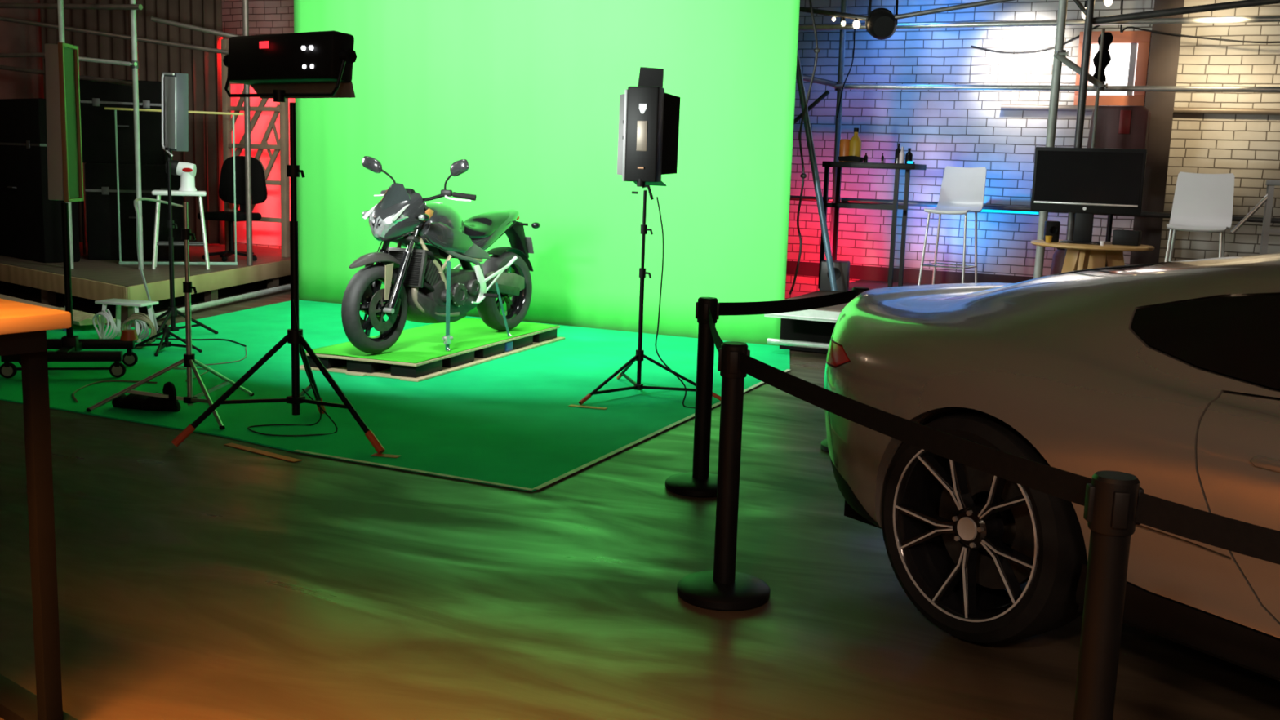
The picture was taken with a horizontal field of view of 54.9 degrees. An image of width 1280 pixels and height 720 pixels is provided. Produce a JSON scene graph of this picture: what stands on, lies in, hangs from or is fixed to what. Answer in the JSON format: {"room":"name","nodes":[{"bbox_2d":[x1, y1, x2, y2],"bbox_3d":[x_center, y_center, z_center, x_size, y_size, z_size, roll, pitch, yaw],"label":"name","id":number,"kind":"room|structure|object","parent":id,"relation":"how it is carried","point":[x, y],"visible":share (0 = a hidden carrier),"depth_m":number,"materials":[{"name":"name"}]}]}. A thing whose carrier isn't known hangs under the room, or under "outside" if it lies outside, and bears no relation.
{"room":"film studio","nodes":[
{"label":"film studio","id":0,"kind":"room"},
{"bbox_2d":[0,0,44,98],"bbox_3d":[-11.885,-2.576,8.655,0.200,4.600,19.000,6,10,25],"label":"wall","id":1,"kind":"structure","parent":0,"point":[15,37],"depth_m":16.20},
{"bbox_2d":[0,282,1279,719],"bbox_3d":[-1.932,0.811,4.389,22.000,0.100,19.000,6,10,25],"label":"floor","id":2,"kind":"structure","parent":0,"point":[201,578],"depth_m":4.23,"materials":[{"name":"wood"}]},
{"bbox_2d":[0,298,77,719],"bbox_3d":[-2.057,0.389,3.178,1.220,1.103,0.650,9,11,37],"label":"bar table","id":3,"kind":"object","parent":2,"relation":"on","point":[24,327],"visible":1,"depth_m":3.06,"materials":[{"name":"wood"}]},
{"bbox_2d":[0,293,97,324],"bbox_3d":[-5.749,-0.511,11.417,2.898,0.060,0.220,10,12,41],"label":"plank","id":4,"kind":"object","parent":2,"relation":"on","point":[2,296],"visible":0.26,"depth_m":11.43,"materials":[{"name":"brown wood"}]},
{"bbox_2d":[54,306,115,325],"bbox_3d":[-4.717,-0.379,10.352,0.700,0.080,0.320,9,12,39],"label":"sheet","id":5,"kind":"object","parent":4,"relation":"on","point":[79,317],"visible":0.55,"depth_m":10.14,"materials":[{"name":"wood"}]},
{"bbox_2d":[40,0,131,242],"bbox_3d":[-7.154,-3.539,15.977,1.653,4.480,0.104,6,10,25],"label":"wall","id":6,"kind":"structure","parent":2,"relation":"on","point":[114,21],"depth_m":15.81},
{"bbox_2d":[0,242,290,322],"bbox_3d":[-5.088,-0.949,13.454,5.055,0.330,3.563,10,12,40],"label":"raised stage","id":7,"kind":"object","parent":2,"relation":"on","point":[92,281],"visible":0.66,"depth_m":11.92,"materials":[{"name":"brown wood"}]},
{"bbox_2d":[0,97,79,262],"bbox_3d":[-6.310,-1.866,12.755,1.306,1.620,0.406,10,12,40],"label":"flight case","id":8,"kind":"object","parent":7,"relation":"on","point":[31,223],"visible":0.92,"depth_m":12.46,"materials":[{"name":"metal"}]},
{"bbox_2d":[57,0,73,269],"bbox_3d":[-5.408,-2.986,11.538,0.052,4.270,0.051,6,10,25],"label":"tube","id":9,"kind":"object","parent":7,"relation":"on","point":[60,2],"visible":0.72,"depth_m":11.52,"materials":[{"name":"paint"}]},
{"bbox_2d":[78,56,130,66],"bbox_3d":[-5.107,-2.825,11.641,0.567,0.080,0.039,1,9,-5],"label":"tube","id":10,"kind":"object","parent":9,"relation":"attached to","point":[80,58],"visible":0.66,"depth_m":11.63,"materials":[{"name":"metal"}]},
{"bbox_2d":[0,52,44,57],"bbox_3d":[-6.293,-3.010,12.180,1.880,0.044,0.043,6,10,25],"label":"tube","id":11,"kind":"object","parent":10,"relation":"attached to","point":[27,54],"visible":0.48,"depth_m":12.03,"materials":[{"name":"metal"}]},
{"bbox_2d":[78,46,86,254],"bbox_3d":[-6.046,-2.254,13.344,0.036,2.220,0.035,6,10,25],"label":"tube","id":12,"kind":"object","parent":7,"relation":"on","point":[83,215],"visible":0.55,"depth_m":13.45,"materials":[{"name":"metal"}]},
{"bbox_2d":[84,163,119,260],"bbox_3d":[-5.370,-1.588,13.178,0.956,1.000,0.646,-1,10,-19],"label":"flight case","id":13,"kind":"object","parent":7,"relation":"on","point":[100,179],"visible":0.46,"depth_m":12.81,"materials":[{"name":"metal"}]},
{"bbox_2d":[79,79,161,164],"bbox_3d":[-5.442,-2.505,13.004,0.806,0.860,0.596,-1,10,-19],"label":"flight case","id":14,"kind":"object","parent":13,"relation":"on","point":[97,123],"visible":0.62,"depth_m":12.72,"materials":[{"name":"metal"}]},
{"bbox_2d":[129,0,143,269],"bbox_3d":[-4.794,-2.989,11.692,0.050,4.270,0.049,6,10,25],"label":"tube","id":15,"kind":"object","parent":7,"relation":"on","point":[133,12],"visible":0.79,"depth_m":11.79,"materials":[{"name":"paint"}]},
{"bbox_2d":[0,65,133,85],"bbox_3d":[-5.982,-2.888,12.402,2.689,0.274,0.043,7,10,28],"label":"tube","id":16,"kind":"object","parent":15,"relation":"attached to","point":[2,67],"visible":0.76,"depth_m":12.11,"materials":[{"name":"metal"}]},
{"bbox_2d":[0,2,142,9],"bbox_3d":[-5.685,-3.442,11.996,2.252,0.122,0.051,6,10,25],"label":"tube","id":17,"kind":"object","parent":15,"relation":"attached to","point":[2,5],"visible":0.93,"depth_m":11.86,"materials":[{"name":"metal"}]},
{"bbox_2d":[104,106,243,265],"bbox_3d":[-4.703,-1.745,12.535,1.310,1.556,0.036,-1,10,-19],"label":"glass screen","id":18,"kind":"object","parent":7,"relation":"on","point":[211,139],"visible":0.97,"depth_m":12.54,"materials":[{"name":"clear glass"}]},
{"bbox_2d":[128,0,222,115],"bbox_3d":[-5.714,-3.537,15.178,1.523,4.140,0.104,6,10,25],"label":"wall","id":19,"kind":"structure","parent":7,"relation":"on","point":[203,68],"depth_m":15.06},
{"bbox_2d":[151,190,209,269],"bbox_3d":[-4.534,-1.286,12.168,0.532,0.761,0.330,-1,10,-19],"label":"bar stool","id":20,"kind":"object","parent":7,"relation":"on","point":[158,193],"visible":0.99,"depth_m":12.04,"materials":[{"name":"white laminate"}]},
{"bbox_2d":[164,160,196,191],"bbox_3d":[-4.497,-1.809,12.100,0.282,0.296,0.170,1,9,-5],"label":"robot arm","id":21,"kind":"object","parent":20,"relation":"on","point":[187,171],"visible":0.98,"depth_m":12.05,"materials":[{"name":"white plastic"}]},
{"bbox_2d":[242,0,253,265],"bbox_3d":[-3.999,-3.095,12.526,0.060,4.270,0.058,6,10,25],"label":"tube","id":22,"kind":"object","parent":7,"relation":"on","point":[245,2],"visible":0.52,"depth_m":12.66,"materials":[{"name":"metal"}]},
{"bbox_2d":[0,16,228,54],"bbox_3d":[-5.490,-3.337,12.622,3.060,0.404,0.043,3,9,7],"label":"tube","id":23,"kind":"object","parent":22,"relation":"attached to","point":[2,18],"visible":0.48,"depth_m":12.59,"materials":[{"name":"metal"}]},
{"bbox_2d":[151,16,239,38],"bbox_3d":[-4.437,-3.330,12.411,0.924,0.207,0.047,1,9,-7],"label":"tube","id":24,"kind":"object","parent":22,"relation":"attached to","point":[157,20],"visible":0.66,"depth_m":12.39,"materials":[{"name":"metal"}]},
{"bbox_2d":[235,155,266,260],"bbox_3d":[-4.437,-1.652,13.393,0.593,1.120,0.563,4,9,15],"label":"office chair","id":25,"kind":"object","parent":7,"relation":"on","point":[259,189],"visible":0.37,"depth_m":13.51,"materials":[{"name":"fabric"}]},
{"bbox_2d":[221,39,289,257],"bbox_3d":[-4.373,-2.409,14.031,0.910,2.420,0.070,6,10,25],"label":"lattice frame","id":26,"kind":"object","parent":7,"relation":"on","point":[282,144],"visible":0.48,"depth_m":13.96,"materials":[{"name":"brown paint"}]},
{"bbox_2d":[223,443,302,462],"bbox_3d":[-1.909,0.466,6.228,0.550,0.002,0.050,8,11,35],"label":"tape","id":27,"kind":"object","parent":2,"relation":"on","point":[233,445],"visible":1,"depth_m":6.22,"materials":[{"name":"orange plastic"}]},
{"bbox_2d":[0,299,790,491],"bbox_3d":[-2.935,-0.106,9.613,7.850,0.008,5.170,6,10,25],"label":"covering","id":28,"kind":"object","parent":2,"relation":"on","point":[508,420],"visible":0.64,"depth_m":7.74,"materials":[{"name":"fabric"}]},
{"bbox_2d":[0,202,138,377],"bbox_3d":[-3.775,-0.476,8.159,0.770,1.119,0.548,0,9,-13],"label":"stand","id":29,"kind":"object","parent":28,"relation":"on","point":[69,346],"visible":0.76,"depth_m":8.08,"materials":[{"name":"metal"}]},
{"bbox_2d":[44,42,84,202],"bbox_3d":[-3.733,-1.530,7.981,0.131,1.002,0.272,1,9,-5],"label":"panel light","id":30,"kind":"object","parent":29,"relation":"on","point":[64,132],"visible":1,"depth_m":7.90,"materials":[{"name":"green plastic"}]},
{"bbox_2d":[63,47,79,198],"bbox_3d":[-3.689,-1.530,7.984,0.006,0.950,0.230,1,9,-5],"label":"diffuser","id":31,"kind":"object","parent":30,"relation":"attached to","point":[71,67],"depth_m":8.00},
{"bbox_2d":[61,335,79,351],"bbox_3d":[-3.791,-0.078,8.210,0.090,0.160,0.090,0,9,-13],"label":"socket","id":32,"kind":"object","parent":29,"relation":"attached to","point":[67,341],"depth_m":8.16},
{"bbox_2d":[92,308,117,338],"bbox_3d":[-4.165,-0.275,9.600,0.224,0.246,0.105,9,12,39],"label":"cable coil","id":33,"kind":"object","parent":28,"relation":"on","point":[108,317],"visible":0.92,"depth_m":9.56,"materials":[{"name":"white plastic"}]},
{"bbox_2d":[94,298,158,342],"bbox_3d":[-4.030,-0.312,9.698,0.420,0.303,0.242,4,9,15],"label":"stool","id":34,"kind":"object","parent":28,"relation":"on","point":[135,304],"visible":0.92,"depth_m":9.64,"materials":[{"name":"white laminate"}]},
{"bbox_2d":[122,320,149,342],"bbox_3d":[-3.924,-0.249,9.601,0.193,0.211,0.105,5,10,20],"label":"cable coil","id":35,"kind":"object","parent":28,"relation":"on","point":[142,323],"visible":0.4,"depth_m":9.58,"materials":[{"name":"grey paint"}]},
{"bbox_2d":[120,312,156,348],"bbox_3d":[-3.767,-0.222,9.275,0.245,0.269,0.104,2,9,0],"label":"cable coil","id":36,"kind":"object","parent":28,"relation":"on","point":[135,316],"visible":0.7,"depth_m":9.25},
{"bbox_2d":[111,382,180,412],"bbox_3d":[-2.850,0.200,7.120,0.404,0.171,0.170,4,9,11],"label":"sandbag","id":37,"kind":"object","parent":28,"relation":"on","point":[132,401],"visible":0.91,"depth_m":7.06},
{"bbox_2d":[133,197,182,337],"bbox_3d":[-4.258,-0.913,10.930,0.219,1.079,2.528,-1,9,-16],"label":"cable","id":38,"kind":"object","parent":28,"relation":"on","point":[135,200],"visible":0.84,"depth_m":10.00,"materials":[{"name":"rubber"}]},
{"bbox_2d":[132,324,202,355],"bbox_3d":[-3.533,-0.164,9.180,0.424,0.198,0.361,9,12,39],"label":"stand","id":39,"kind":"object","parent":28,"relation":"on","point":[166,332],"visible":0.81,"depth_m":9.19,"materials":[{"name":"black metal"}]},
{"bbox_2d":[86,201,253,429],"bbox_3d":[-2.505,-0.308,7.113,0.968,1.198,0.894,6,10,25],"label":"stand","id":40,"kind":"object","parent":28,"relation":"on","point":[188,360],"visible":1,"depth_m":7.02,"materials":[{"name":"metal"}]},
{"bbox_2d":[139,160,218,342],"bbox_3d":[-3.822,-0.888,9.871,0.534,1.394,0.648,6,10,25],"label":"stand","id":41,"kind":"object","parent":28,"relation":"on","point":[172,311],"visible":0.74,"depth_m":9.87,"materials":[{"name":"black metal"}]},
{"bbox_2d":[161,71,188,160],"bbox_3d":[-3.681,-1.917,9.707,0.148,0.686,0.312,-7,13,-44],"label":"panel light","id":42,"kind":"object","parent":41,"relation":"on","point":[175,86],"visible":1,"depth_m":9.64,"materials":[{"name":"grey metal"}]},
{"bbox_2d":[171,102,385,453],"bbox_3d":[-1.676,-0.442,6.399,0.993,1.748,1.097,6,10,25],"label":"stand","id":43,"kind":"object","parent":28,"relation":"on","point":[293,171],"visible":0.96,"depth_m":6.40,"materials":[{"name":"black metal"}]},
{"bbox_2d":[222,31,356,102],"bbox_3d":[-1.796,-1.493,6.324,1.000,0.341,0.191,9,11,36],"label":"lamp","id":44,"kind":"object","parent":43,"relation":"on","point":[279,67],"visible":1,"depth_m":6.23,"materials":[{"name":"black plastic"}]},
{"bbox_2d":[247,299,337,436],"bbox_3d":[-1.886,0.022,6.645,0.464,0.746,0.328,6,10,25],"label":"cable","id":45,"kind":"object","parent":28,"relation":"on","point":[319,406],"visible":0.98,"depth_m":6.58,"materials":[{"name":"black plastic"}]},
{"bbox_2d":[293,449,533,490],"bbox_3d":[-1.121,0.527,5.960,1.400,0.002,0.027,6,10,25],"label":"tape","id":46,"kind":"object","parent":28,"relation":"on","point":[299,451],"visible":1,"depth_m":5.93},
{"bbox_2d":[299,325,564,382],"bbox_3d":[-1.529,-0.115,9.560,1.000,0.115,2.420,5,10,20],"label":"pallet","id":47,"kind":"object","parent":28,"relation":"on","point":[437,366],"visible":0.4,"depth_m":8.63,"materials":[{"name":"brown wood"}]},
{"bbox_2d":[305,317,559,363],"bbox_3d":[-1.527,-0.177,9.550,0.916,0.007,2.336,5,10,20],"label":"platform top","id":48,"kind":"object","parent":47,"relation":"on","point":[424,343],"visible":0.76,"depth_m":9.34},
{"bbox_2d":[341,155,540,353],"bbox_3d":[-1.454,-0.811,9.219,0.932,1.354,2.212,7,10,28],"label":"motorcycle","id":49,"kind":"object","parent":48,"relation":"on","point":[414,277],"visible":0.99,"depth_m":8.84,"materials":[{"name":"metal"}]},
{"bbox_2d":[442,260,453,351],"bbox_3d":[-1.372,-0.390,8.887,0.074,0.639,0.218,2,9,2],"label":"strap","id":50,"kind":"object","parent":49,"relation":"attached to","point":[447,339],"visible":1,"depth_m":8.88,"materials":[{"name":"fabric"}]},
{"bbox_2d":[578,190,720,404],"bbox_3d":[0.155,-0.421,7.967,0.836,1.330,1.009,4,9,12],"label":"stand","id":51,"kind":"object","parent":28,"relation":"on","point":[640,355],"visible":0.94,"depth_m":8.00,"materials":[{"name":"black metal"}]},
{"bbox_2d":[616,66,679,199],"bbox_3d":[0.017,-1.469,7.981,0.410,0.850,0.275,5,10,19],"label":"lamp","id":52,"kind":"object","parent":51,"relation":"on","point":[648,131],"visible":1,"depth_m":7.89,"materials":[{"name":"black plastic"}]},
{"bbox_2d":[622,88,627,181],"bbox_3d":[-0.082,-1.444,7.941,0.020,0.580,0.100,5,10,19],"label":"light panel","id":53,"kind":"object","parent":52,"relation":"in","point":[624,167],"depth_m":7.90,"materials":[{"name":"grey paint"}]},
{"bbox_2d":[654,196,694,408],"bbox_3d":[0.248,-0.363,7.759,0.094,1.298,0.522,-5,11,-38],"label":"cable","id":54,"kind":"object","parent":51,"relation":"hanging from","point":[662,361],"visible":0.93,"depth_m":7.88,"materials":[{"name":"black plastic"}]},
{"bbox_2d":[533,368,790,489],"bbox_3d":[0.327,0.333,7.488,0.038,0.002,4.002,6,10,23],"label":"tape","id":55,"kind":"object","parent":28,"relation":"on","point":[648,436],"visible":0.82,"depth_m":6.54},
{"bbox_2d":[293,0,799,346],"bbox_3d":[-1.095,-2.491,11.335,5.280,4.300,0.041,6,10,25],"label":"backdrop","id":56,"kind":"structure","parent":2,"relation":"on","point":[526,92],"depth_m":11.20,"materials":[{"name":"green fabric"}]},
{"bbox_2d":[665,297,719,497],"bbox_3d":[0.298,0.160,5.747,0.330,0.905,0.330,6,10,25],"label":"barrier post","id":57,"kind":"object","parent":2,"relation":"on","point":[700,483],"visible":0.87,"depth_m":5.71,"materials":[{"name":"black plastic"}]},
{"bbox_2d":[707,305,723,351],"bbox_3d":[0.317,-0.093,4.969,0.003,0.112,1.366,2,9,-1],"label":"belt","id":58,"kind":"object","parent":57,"relation":"attached to","point":[717,340],"visible":0.59,"depth_m":5.21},
{"bbox_2d":[676,341,770,611],"bbox_3d":[0.311,0.389,4.308,0.330,0.905,0.330,6,10,25],"label":"barrier post","id":59,"kind":"object","parent":2,"relation":"on","point":[723,588],"visible":0.97,"depth_m":4.27,"materials":[{"name":"black plastic"}]},
{"bbox_2d":[739,352,1091,506],"bbox_3d":[0.647,0.153,3.388,0.003,0.082,1.762,-1,10,-20],"label":"belt","id":60,"kind":"object","parent":59,"relation":"attached to","point":[1057,482],"visible":0.96,"depth_m":3.13,"materials":[{"name":"fabric"}]},
{"bbox_2d":[820,286,869,453],"bbox_3d":[1.166,0.052,6.657,0.330,0.890,0.330,6,10,25],"label":"barrier post","id":61,"kind":"object","parent":2,"relation":"on","point":[824,445],"visible":0.16,"depth_m":6.61,"materials":[{"name":"black plastic"}]},
{"bbox_2d":[717,289,855,315],"bbox_3d":[0.745,-0.280,6.141,0.003,0.082,1.166,10,12,43],"label":"belt","id":62,"kind":"object","parent":61,"relation":"attached to","point":[726,308],"visible":0.94,"depth_m":6.11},
{"bbox_2d":[764,280,930,353],"bbox_3d":[6.410,0.079,9.055,10.600,0.410,2.933,6,10,25],"label":"raised stage","id":63,"kind":"object","parent":2,"relation":"on","point":[810,330],"visible":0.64,"depth_m":10.22,"materials":[{"name":"wood"}]},
{"bbox_2d":[795,48,837,291],"bbox_3d":[1.525,-1.775,10.883,0.585,2.313,0.055,6,10,25],"label":"tube","id":64,"kind":"object","parent":63,"relation":"on","point":[799,74],"visible":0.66,"depth_m":10.87,"materials":[{"name":"paint"}]},
{"bbox_2d":[819,259,849,292],"bbox_3d":[1.780,-0.769,11.269,0.250,0.270,0.228,4,9,13],"label":"speaker box","id":65,"kind":"object","parent":63,"relation":"on","point":[842,268],"visible":0.68,"depth_m":11.17,"materials":[{"name":"grey plastic"}]},
{"bbox_2d":[817,160,926,288],"bbox_3d":[2.127,-1.228,11.378,0.850,1.165,0.460,6,10,25],"label":"metal table","id":66,"kind":"object","parent":63,"relation":"on","point":[827,165],"visible":0.89,"depth_m":11.27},
{"bbox_2d":[839,138,850,161],"bbox_3d":[1.889,-1.930,11.358,0.104,0.210,0.104,6,10,25],"label":"canister","id":67,"kind":"object","parent":66,"relation":"on","point":[844,143],"visible":0.55,"depth_m":11.31,"materials":[{"name":"orange plastic"}]},
{"bbox_2d":[848,128,861,162],"bbox_3d":[1.972,-1.967,11.290,0.110,0.310,0.110,6,10,25],"label":"bottle","id":68,"kind":"object","parent":66,"relation":"on","point":[855,145],"visible":0.94,"depth_m":11.25,"materials":[{"name":"yellow plastic"}]},
{"bbox_2d":[917,165,986,284],"bbox_3d":[2.814,-1.161,11.096,0.432,1.155,0.475,8,11,33],"label":"bar stool","id":69,"kind":"object","parent":63,"relation":"on","point":[962,188],"visible":0.99,"depth_m":11.15,"materials":[{"name":"white plastic"}]},
{"bbox_2d":[1033,0,1067,278],"bbox_3d":[3.482,-2.534,10.266,0.107,4.181,0.070,6,10,25],"label":"tube","id":70,"kind":"object","parent":63,"relation":"on","point":[1063,4],"visible":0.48,"depth_m":10.30,"materials":[{"name":"paint"}]},
{"bbox_2d":[1053,51,1102,88],"bbox_3d":[3.652,-2.420,10.284,0.456,0.285,0.051,0,9,-10],"label":"tube","id":71,"kind":"object","parent":70,"relation":"attached to","point":[1064,60],"visible":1,"depth_m":10.26,"materials":[{"name":"paint"}]},
{"bbox_2d":[1049,248,1065,275],"bbox_3d":[3.790,-0.747,10.764,0.400,0.515,0.400,6,10,25],"label":"stool","id":72,"kind":"object","parent":63,"relation":"on","point":[1058,258],"visible":0.12,"depth_m":10.68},
{"bbox_2d":[1063,0,1094,261],"bbox_3d":[3.695,-2.520,10.222,0.064,4.180,0.062,6,10,25],"label":"tube","id":73,"kind":"object","parent":63,"relation":"on","point":[1090,3],"visible":0.48,"depth_m":10.24,"materials":[{"name":"metal"}]},
{"bbox_2d":[1093,0,1279,24],"bbox_3d":[4.515,-2.808,9.845,1.806,0.236,0.055,6,10,25],"label":"tube","id":74,"kind":"object","parent":73,"relation":"attached to","point":[1243,3],"visible":1,"depth_m":9.90,"materials":[{"name":"metal"}]},
{"bbox_2d":[1031,240,1154,272],"bbox_3d":[3.676,-0.671,10.104,0.950,0.565,0.950,6,10,25],"label":"round table","id":75,"kind":"object","parent":63,"relation":"on","point":[1077,256],"visible":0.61,"depth_m":10.02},
{"bbox_2d":[1043,220,1060,242],"bbox_3d":[3.369,-1.050,10.080,0.110,0.170,0.150,3,9,10],"label":"camera","id":76,"kind":"object","parent":75,"relation":"on","point":[1051,228],"visible":0.98,"depth_m":10.05,"materials":[{"name":"black plastic"}]},
{"bbox_2d":[1030,146,1146,244],"bbox_3d":[3.596,-1.323,9.948,0.850,0.765,0.220,7,10,28],"label":"monitor","id":77,"kind":"object","parent":75,"relation":"on","point":[1085,182],"visible":0.95,"depth_m":9.93,"materials":[{"name":"black plastic"}]},
{"bbox_2d":[1111,229,1142,245],"bbox_3d":[3.939,-0.990,9.977,0.200,0.120,0.140,7,10,31],"label":"router","id":78,"kind":"object","parent":75,"relation":"on","point":[1120,237],"visible":1,"depth_m":9.92,"materials":[{"name":"black plastic"}]},
{"bbox_2d":[1091,28,1105,147],"bbox_3d":[3.841,-1.623,10.504,0.028,2.330,0.027,6,10,25],"label":"tube","id":79,"kind":"object","parent":63,"relation":"on","point":[1103,30],"visible":0.34,"depth_m":10.40,"materials":[{"name":"paint"}]},
{"bbox_2d":[1093,31,1113,81],"bbox_3d":[3.889,-2.550,10.382,0.152,0.400,0.080,6,10,25],"label":"hanging cloth","id":80,"kind":"object","parent":79,"relation":"hanging from","point":[1108,38],"visible":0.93,"depth_m":10.35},
{"bbox_2d":[1086,105,1151,266],"bbox_3d":[4.180,-1.371,10.936,0.489,1.720,0.400,6,10,25],"label":"loudspeaker","id":81,"kind":"object","parent":63,"relation":"on","point":[1117,126],"visible":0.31,"depth_m":10.69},
{"bbox_2d":[1164,171,1234,262],"bbox_3d":[4.095,-0.800,9.084,0.432,1.155,0.475,7,10,28],"label":"bar stool","id":82,"kind":"object","parent":63,"relation":"on","point":[1202,202],"visible":0.87,"depth_m":9.17,"materials":[{"name":"white plastic"}]},
{"bbox_2d":[1231,179,1279,253],"bbox_3d":[4.989,-0.781,9.294,1.013,1.120,0.450,6,10,25],"label":"metal table","id":83,"kind":"object","parent":63,"relation":"on","point":[1268,198],"visible":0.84,"depth_m":9.18,"materials":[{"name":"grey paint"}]},
{"bbox_2d":[823,252,1279,680],"bbox_3d":[2.665,0.393,3.326,2.356,1.359,4.886,-4,11,-35],"label":"car","id":84,"kind":"object","parent":2,"relation":"on","point":[1164,375],"visible":0.91,"depth_m":3.72,"materials":[{"name":"silver metal"}]},
{"bbox_2d":[826,337,850,366],"bbox_3d":[0.855,-0.041,4.711,0.567,0.087,0.422,-4,11,-35],"label":"tail light","id":85,"kind":"object","parent":84,"relation":"attached to","point":[838,354],"depth_m":4.48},
{"bbox_2d":[1072,471,1143,719],"bbox_3d":[0.958,0.682,2.590,0.330,0.905,0.330,6,10,25],"label":"barrier post","id":86,"kind":"object","parent":2,"relation":"on","point":[1112,497],"visible":0.98,"depth_m":2.53,"materials":[{"name":"black plastic"}]},
{"bbox_2d":[1134,492,1279,564],"bbox_3d":[1.304,0.365,2.189,0.003,0.082,0.868,-7,12,-44],"label":"belt","id":87,"kind":"object","parent":86,"relation":"attached to","point":[1259,542],"visible":1,"depth_m":2.39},
{"bbox_2d":[222,0,1279,299],"bbox_3d":[2.181,-2.716,12.480,22.000,4.600,0.300,6,10,25],"label":"wall","id":88,"kind":"structure","parent":0,"point":[941,129],"depth_m":11.87,"materials":[{"name":"brick"}]},
{"bbox_2d":[230,84,294,245],"bbox_3d":[-4.878,-2.595,15.675,2.200,2.240,0.040,6,10,25],"label":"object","id":89,"kind":"structure","parent":88,"relation":"attached to","point":[263,233],"depth_m":15.64,"materials":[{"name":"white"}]},
{"bbox_2d":[786,260,1033,284],"bbox_3d":[4.763,-0.620,11.366,8.000,0.140,0.024,6,10,25],"label":"baseboard","id":90,"kind":"structure","parent":88,"relation":"attached to","point":[805,268],"depth_m":12.31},
{"bbox_2d":[970,25,1100,53],"bbox_3d":[3.686,-3.002,11.537,1.155,0.256,0.014,6,10,25],"label":"cable","id":91,"kind":"object","parent":88,"relation":"attached to","point":[1096,26],"visible":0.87,"depth_m":11.58,"materials":[{"name":"black plastic"}]},
{"bbox_2d":[1073,31,1151,106],"bbox_3d":[4.361,-2.661,11.378,0.610,0.700,0.235,6,10,25],"label":"window","id":92,"kind":"structure","parent":88,"relation":"in","point":[1129,51],"depth_m":11.31,"materials":[{"name":"white"}]},
{"bbox_2d":[1000,104,1279,115],"bbox_3d":[5.470,-2.168,10.766,4.520,0.086,0.056,6,10,25],"label":"pipe","id":93,"kind":"object","parent":88,"relation":"attached to","point":[1003,107],"visible":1,"depth_m":11.00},
{"bbox_2d":[1129,0,1184,265],"bbox_3d":[4.655,-2.401,11.010,0.240,4.600,0.260,6,10,25],"label":"pillar","id":94,"kind":"structure","parent":88,"relation":"attached to","point":[1164,52],"depth_m":10.94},
{"bbox_2d":[865,0,898,39],"bbox_3d":[2.117,-3.167,10.732,0.271,0.747,0.276,3,9,7],"label":"lamp","id":95,"kind":"object","parent":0,"point":[881,24],"visible":1,"depth_m":10.68,"materials":[{"name":"black plastic"}]},
{"bbox_2d":[799,6,866,21],"bbox_3d":[1.739,-3.091,11.018,0.857,0.174,0.043,6,10,25],"label":"tube","id":96,"kind":"object","parent":95,"relation":"attached to","point":[837,14],"visible":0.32,"depth_m":11.00,"materials":[{"name":"metal"}]},
{"bbox_2d":[893,0,1015,19],"bbox_3d":[2.627,-2.990,10.497,1.096,0.190,0.039,6,10,25],"label":"tube","id":97,"kind":"object","parent":95,"relation":"attached to","point":[986,2],"visible":0.84,"depth_m":10.48,"materials":[{"name":"metal"}]},
{"bbox_3d":[-1.778,-3.829,3.654,22.000,0.100,19.000,6,10,25],"label":"ceiling","id":98,"kind":"structure","parent":0,"visible":0},
{"bbox_2d":[788,0,817,294],"bbox_3d":[1.436,-2.630,10.421,0.130,4.175,0.070,6,10,25],"label":"cord","id":99,"kind":"object","parent":98,"relation":"hanging from","point":[810,1],"visible":1,"depth_m":10.58,"materials":[{"name":"rubber"}]},
{"bbox_2d":[830,0,847,254],"bbox_3d":[1.905,-2.809,11.671,0.096,4.180,0.055,6,10,25],"label":"tube","id":100,"kind":"object","parent":98,"relation":"hanging from","point":[844,2],"visible":0.48,"depth_m":11.72,"materials":[{"name":"paint"}]},
{"bbox_2d":[795,74,837,86],"bbox_3d":[1.509,-2.547,11.149,0.051,0.072,1.312,8,11,32],"label":"tube","id":101,"kind":"object","parent":100,"relation":"attached to","point":[806,77],"visible":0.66,"depth_m":11.34,"materials":[{"name":"metal"}]},
{"bbox_2d":[831,82,844,90],"bbox_3d":[1.881,-2.584,11.653,0.115,0.070,0.103,6,10,25],"label":"coupler","id":102,"kind":"object","parent":100,"relation":"attached to","point":[835,86],"visible":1,"depth_m":11.63,"materials":[{"name":"metal"}]},
{"bbox_2d":[793,89,829,124],"bbox_3d":[1.614,-2.397,11.758,0.387,0.350,0.039,6,10,25],"label":"tube","id":103,"kind":"object","parent":102,"relation":"attached to","point":[826,93],"visible":0.66,"depth_m":11.71,"materials":[{"name":"metal"}]},
{"bbox_2d":[798,16,1279,30],"bbox_3d":[4.301,-2.837,10.334,6.600,0.058,0.047,6,10,25],"label":"tube","id":104,"kind":"object","parent":100,"relation":"attached to","point":[1242,19],"visible":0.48,"depth_m":10.67,"materials":[{"name":"metal"}]},
{"bbox_2d":[834,84,1279,92],"bbox_3d":[4.579,-2.287,10.403,6.050,0.068,0.047,6,10,25],"label":"tube","id":105,"kind":"object","parent":100,"relation":"attached to","point":[885,86],"visible":1,"depth_m":10.79,"materials":[{"name":"metal"}]},
{"bbox_2d":[1120,0,1279,43],"bbox_3d":[5.240,-3.645,10.385,2.156,1.910,0.014,6,10,25],"label":"cable","id":106,"kind":"object","parent":98,"relation":"hanging from","point":[1122,30],"visible":0.96,"depth_m":10.73,"materials":[{"name":"black plastic"}]},
{"bbox_3d":[1.894,-1.542,11.885,0.115,0.070,0.103,6,10,25],"label":"coupler","id":107,"kind":"object","parent":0,"visible":0},
{"bbox_2d":[790,195,1279,223],"bbox_3d":[4.379,-1.294,10.919,6.453,0.073,0.047,6,10,23],"label":"tube","id":108,"kind":"object","parent":107,"relation":"attached to","point":[915,203],"visible":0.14,"depth_m":11.37,"materials":[{"name":"metal"}]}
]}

